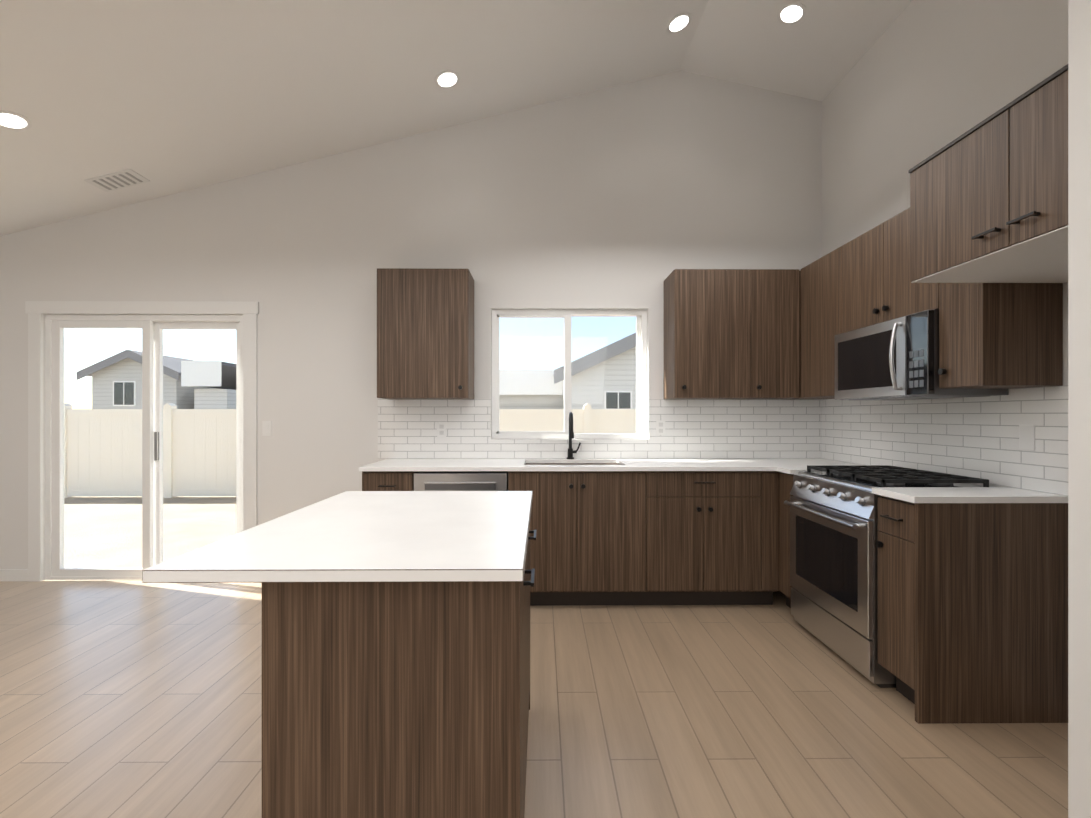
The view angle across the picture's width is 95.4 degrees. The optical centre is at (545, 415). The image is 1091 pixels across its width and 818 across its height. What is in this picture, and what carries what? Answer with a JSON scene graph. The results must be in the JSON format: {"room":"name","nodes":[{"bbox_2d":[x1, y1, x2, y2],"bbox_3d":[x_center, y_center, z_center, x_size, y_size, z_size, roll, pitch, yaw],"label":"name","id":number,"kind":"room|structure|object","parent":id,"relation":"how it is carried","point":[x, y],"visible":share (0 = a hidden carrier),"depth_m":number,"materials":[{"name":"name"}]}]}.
{"room":"kitchen","nodes":[
{"label":"kitchen","id":0,"kind":"room"},
{"bbox_2d":[0,70,821,580],"bbox_3d":[-1.524,-0.727,3.943,7.671,4.018,0.140,0,0,0],"label":"wall","id":1,"kind":"structure","parent":0,"point":[630,194],"depth_m":3.88,"materials":[{"name":"white paint"}]},
{"bbox_2d":[0,569,27,580],"bbox_3d":[-4.595,1.237,3.841,1.187,0.091,0.015,0,0,0],"label":"baseboard","id":2,"kind":"structure","parent":1,"relation":"attached to","point":[13,574],"depth_m":3.83,"materials":[{"name":"white"}]},
{"bbox_2d":[25,301,258,581],"bbox_3d":[-3.122,0.199,3.849,1.786,2.167,0.024,0,0,0],"label":"door frame","id":3,"kind":"structure","parent":1,"relation":"attached to","point":[35,311],"depth_m":3.84,"materials":[{"name":"white wood"}]},
{"bbox_2d":[45,315,242,579],"bbox_3d":[-3.125,0.246,3.925,1.552,2.068,0.104,0,0,0],"label":"sliding glass door","id":4,"kind":"structure","parent":1,"relation":"in","point":[152,327],"depth_m":3.88,"materials":[{"name":"white plastic"}]},
{"bbox_2d":[262,421,271,435],"bbox_3d":[-2.168,0.099,3.863,0.071,0.117,0.009,0,0,0],"label":"switch plate","id":5,"kind":"object","parent":1,"relation":"attached to","point":[266,428],"visible":1,"depth_m":3.86,"materials":[{"name":"white plastic"}]},
{"bbox_2d":[377,268,473,398],"bbox_3d":[-0.882,-0.591,3.699,0.655,0.927,0.352,0,0,0],"label":"upper cabinet","id":6,"kind":"object","parent":1,"relation":"attached to","point":[425,333],"visible":1,"depth_m":3.55,"materials":[{"name":"brown wood"}]},
{"bbox_2d":[492,310,646,438],"bbox_3d":[0.189,-0.329,3.980,1.232,1.024,0.084,0,0,0],"label":"window","id":7,"kind":"structure","parent":1,"relation":"in","point":[640,316],"depth_m":3.94,"materials":[{"name":"white plastic"}]},
{"bbox_2d":[378,399,821,458],"bbox_3d":[0.432,0.104,3.885,3.479,0.461,0.008,0,0,0],"label":"tile backsplash","id":8,"kind":"structure","parent":1,"relation":"attached to","point":[407,428],"depth_m":3.88,"materials":[{"name":"white tile"}]},
{"bbox_2d":[437,422,445,436],"bbox_3d":[-0.809,0.109,3.868,0.071,0.114,0.006,0,0,0],"label":"electrical outlet","id":9,"kind":"object","parent":8,"relation":"attached to","point":[441,429],"visible":1,"depth_m":3.87,"materials":[{"name":"white plastic"}]},
{"bbox_2d":[656,420,664,434],"bbox_3d":[0.902,0.094,3.881,0.071,0.114,0.006,0,0,0],"label":"electrical outlet","id":10,"kind":"object","parent":8,"relation":"attached to","point":[660,427],"visible":1,"depth_m":3.88,"materials":[{"name":"white plastic"}]},
{"bbox_2d":[664,269,798,398],"bbox_3d":[1.377,-0.591,3.717,0.902,0.927,0.352,0,0,0],"label":"upper cabinet","id":11,"kind":"object","parent":1,"relation":"attached to","point":[731,333],"visible":1,"depth_m":3.57,"materials":[{"name":"brown wood"}]},
{"bbox_2d":[0,0,911,235],"bbox_3d":[-1.496,-1.982,0.464,7.772,1.760,7.201,0,0,0],"label":"ceiling","id":12,"kind":"structure","parent":0,"point":[166,97],"depth_m":3.17,"materials":[{"name":"white paint"}]},
{"bbox_2d":[0,110,31,129],"bbox_3d":[-3.052,-1.687,2.830,0.171,0.055,0.173,0,0,0],"label":"recessed light","id":13,"kind":"object","parent":12,"relation":"in","point":[11,120],"visible":1,"depth_m":2.84,"materials":[{"name":"white plastic"}]},
{"bbox_2d":[84,169,149,191],"bbox_3d":[-3.062,-1.683,3.554,0.322,0.087,0.178,0,0,0],"label":"ceiling vent","id":14,"kind":"object","parent":12,"relation":"in","point":[118,180],"visible":1,"depth_m":3.54,"materials":[{"name":"white metal"}]},
{"bbox_2d":[435,70,459,88],"bbox_3d":[-0.666,-2.281,3.362,0.171,0.055,0.173,0,0,0],"label":"recessed light","id":15,"kind":"object","parent":12,"relation":"in","point":[445,79],"visible":1,"depth_m":3.35,"materials":[{"name":"white plastic"}]},
{"bbox_2d":[666,12,691,33],"bbox_3d":[0.906,-2.672,3.375,0.171,0.055,0.173,0,0,0],"label":"recessed light","id":16,"kind":"object","parent":12,"relation":"in","point":[679,22],"visible":1,"depth_m":3.37,"materials":[{"name":"white plastic"}]},
{"bbox_2d":[777,2,806,24],"bbox_3d":[1.589,-2.598,3.202,0.172,0.050,0.173,0,0,0],"label":"recessed light","id":17,"kind":"object","parent":12,"relation":"in","point":[790,13],"visible":1,"depth_m":3.19,"materials":[{"name":"white plastic"}]},
{"bbox_2d":[0,581,1067,817],"bbox_3d":[-1.496,1.334,0.394,7.671,0.102,6.960,0,0,0],"label":"floor","id":18,"kind":"structure","parent":0,"point":[128,699],"depth_m":2.07,"materials":[{"name":"brown wood"}]},
{"bbox_2d":[142,491,535,817],"bbox_3d":[-0.457,0.809,1.644,0.847,0.947,1.128,0,0,0],"label":"kitchen island","id":19,"kind":"object","parent":18,"relation":"on","point":[395,654],"visible":1,"depth_m":1.14,"materials":[{"name":"brown wood"}]},
{"bbox_2d":[362,471,419,490],"bbox_3d":[-1.040,0.824,3.564,0.332,0.918,0.619,0,0,0],"label":"base cabinet","id":20,"kind":"object","parent":18,"relation":"on","point":[371,480],"depth_m":3.26,"materials":[{"name":"brown wood"}]},
{"bbox_2d":[359,458,861,470],"bbox_3d":[0.476,0.349,3.563,3.390,0.028,0.644,0,0,0],"label":"countertop","id":21,"kind":"structure","parent":20,"relation":"on","point":[625,464],"depth_m":3.40,"materials":[{"name":"white stone"}]},
{"bbox_2d":[567,412,580,458],"bbox_3d":[0.219,0.153,3.753,0.111,0.363,0.215,0,0,0],"label":"faucet","id":22,"kind":"object","parent":21,"relation":"on","point":[571,451],"visible":1,"depth_m":3.81,"materials":[{"name":"black metal"}]},
{"bbox_2d":[414,471,507,490],"bbox_3d":[-0.560,0.824,3.535,0.612,0.892,0.590,0,0,0],"label":"dishwasher","id":23,"kind":"object","parent":18,"relation":"on","point":[460,480],"visible":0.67,"depth_m":3.25,"materials":[{"name":"silver metal"}]},
{"bbox_2d":[508,463,649,605],"bbox_3d":[0.206,0.824,3.574,0.910,0.918,0.619,0,0,0],"label":"base cabinet","id":24,"kind":"object","parent":18,"relation":"on","point":[591,546],"depth_m":3.27,"materials":[{"name":"brown wood"}]},
{"bbox_2d":[650,471,778,604],"bbox_3d":[1.100,0.824,3.581,0.877,0.918,0.619,0,0,0],"label":"base cabinet","id":25,"kind":"object","parent":18,"relation":"on","point":[657,537],"depth_m":3.27,"materials":[{"name":"brown wood"}]},
{"bbox_2d":[778,471,792,607],"bbox_3d":[1.859,0.824,3.177,0.631,0.918,0.197,0,0,0],"label":"base cabinet","id":26,"kind":"object","parent":18,"relation":"on","point":[785,480],"depth_m":3.20,"materials":[{"name":"brown wood"}]},
{"bbox_2d":[775,466,818,473],"bbox_3d":[1.845,0.349,3.151,0.660,0.028,0.149,0,0,0],"label":"countertop","id":27,"kind":"structure","parent":26,"relation":"on","point":[785,469],"depth_m":3.15,"materials":[{"name":"white stone"}]},
{"bbox_2d":[784,465,989,687],"bbox_3d":[1.812,0.794,2.700,0.709,0.978,0.744,0,0,0],"label":"gas range","id":28,"kind":"object","parent":18,"relation":"on","point":[834,530],"visible":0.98,"depth_m":2.57,"materials":[{"name":"silver metal"}]},
{"bbox_2d":[875,496,1067,723],"bbox_3d":[1.866,0.824,2.196,0.631,0.918,0.253,0,0,0],"label":"base cabinet","id":29,"kind":"object","parent":18,"relation":"on","point":[972,612],"depth_m":2.07,"materials":[{"name":"brown wood"}]},
{"bbox_2d":[872,487,1067,502],"bbox_3d":[1.854,0.349,2.189,0.657,0.028,0.267,0,0,0],"label":"countertop","id":30,"kind":"structure","parent":29,"relation":"on","point":[945,494],"depth_m":2.11,"materials":[{"name":"white stone"}]},
{"bbox_2d":[822,0,1067,495],"bbox_3d":[2.269,-0.600,0.494,0.140,3.766,6.820,0,0,0],"label":"wall","id":31,"kind":"structure","parent":0,"point":[920,81],"depth_m":2.89,"materials":[{"name":"white paint"}]},
{"bbox_2d":[796,247,839,398],"bbox_3d":[2.003,-0.591,3.322,0.339,0.928,0.489,0,0,0],"label":"upper cabinet","id":32,"kind":"object","parent":31,"relation":"attached to","point":[819,281],"depth_m":3.33,"materials":[{"name":"brown wood"}]},
{"bbox_2d":[840,208,935,333],"bbox_3d":[2.008,-0.778,2.701,0.339,0.552,0.749,0,0,0],"label":"upper cabinet","id":33,"kind":"object","parent":31,"relation":"attached to","point":[876,287],"depth_m":2.72,"materials":[{"name":"brown wood"}]},
{"bbox_2d":[835,309,1008,399],"bbox_3d":[1.952,-0.296,2.701,0.439,0.408,0.744,0,0,0],"label":"microwave","id":34,"kind":"object","parent":33,"relation":"attached to","point":[896,359],"visible":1,"depth_m":2.53,"materials":[{"name":"silver metal"}]},
{"bbox_2d":[822,385,1067,495],"bbox_3d":[2.176,0.104,2.951,0.008,0.461,1.860,0,0,0],"label":"tile backsplash","id":35,"kind":"structure","parent":31,"relation":"attached to","point":[976,437],"depth_m":2.58,"materials":[{"name":"white tile"}]},
{"bbox_2d":[1019,425,1034,450],"bbox_3d":[2.175,0.099,2.242,0.005,0.114,0.071,0,0,0],"label":"electrical outlet","id":36,"kind":"object","parent":35,"relation":"attached to","point":[1026,437],"visible":1,"depth_m":2.24,"materials":[{"name":"white plastic"}]},
{"bbox_2d":[908,64,1067,282],"bbox_3d":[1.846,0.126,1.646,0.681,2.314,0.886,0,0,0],"label":"upper cabinet","id":37,"kind":"object","parent":31,"relation":"attached to","point":[989,199],"visible":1,"depth_m":1.72,"materials":[{"name":"brown wood"}]},
{"bbox_2d":[936,283,1062,388],"bbox_3d":[2.012,-0.590,2.209,0.339,0.928,0.233,0,0,0],"label":"upper cabinet","id":38,"kind":"object","parent":31,"relation":"attached to","point":[1000,335],"depth_m":2.09,"materials":[{"name":"brown wood"}]},
{"bbox_2d":[1068,0,1090,817],"bbox_3d":[1.740,-0.594,-0.863,0.940,3.753,4.115,0,0,0],"label":"wall","id":39,"kind":"structure","parent":0,"point":[1079,408],"depth_m":1.17,"materials":[{"name":"white paint"}]},
{"label":"outside","id":40,"kind":"structure","parent":0,"visible":0},
{"bbox_2d":[44,496,235,580],"bbox_3d":[-0.527,1.471,52.740,127.000,0.076,97.434,0,0,0],"label":"ground","id":41,"kind":"structure","parent":40,"point":[79,554],"depth_m":6.37,"materials":[{"name":"white concrete"}]},
{"bbox_2d":[76,350,231,408],"bbox_3d":[-18.738,-0.766,27.004,4.521,4.400,9.627,0,0,0],"label":"house","id":42,"kind":"structure","parent":41,"relation":"on","point":[97,403],"depth_m":22.56,"materials":[{"name":"grey"}]},
{"bbox_2d":[181,361,235,408],"bbox_3d":[-11.962,-2.289,27.680,8.738,7.447,10.922,0,0,0],"label":"house","id":43,"kind":"structure","parent":41,"relation":"on","point":[221,382],"depth_m":22.59,"materials":[{"name":"white"}]},
{"bbox_2d":[64,403,635,497],"bbox_3d":[-0.178,0.607,8.748,45.872,1.656,0.152,0,0,0],"label":"fence","id":44,"kind":"object","parent":41,"relation":"on","point":[184,423],"depth_m":8.67,"materials":[{"name":"beige plastic"}]},
{"bbox_2d":[499,334,635,408],"bbox_3d":[1.044,-0.748,21.204,10.516,4.364,8.890,0,0,0],"label":"house","id":45,"kind":"structure","parent":41,"relation":"on","point":[524,403],"depth_m":17.15,"materials":[{"name":"white"}]}
]}

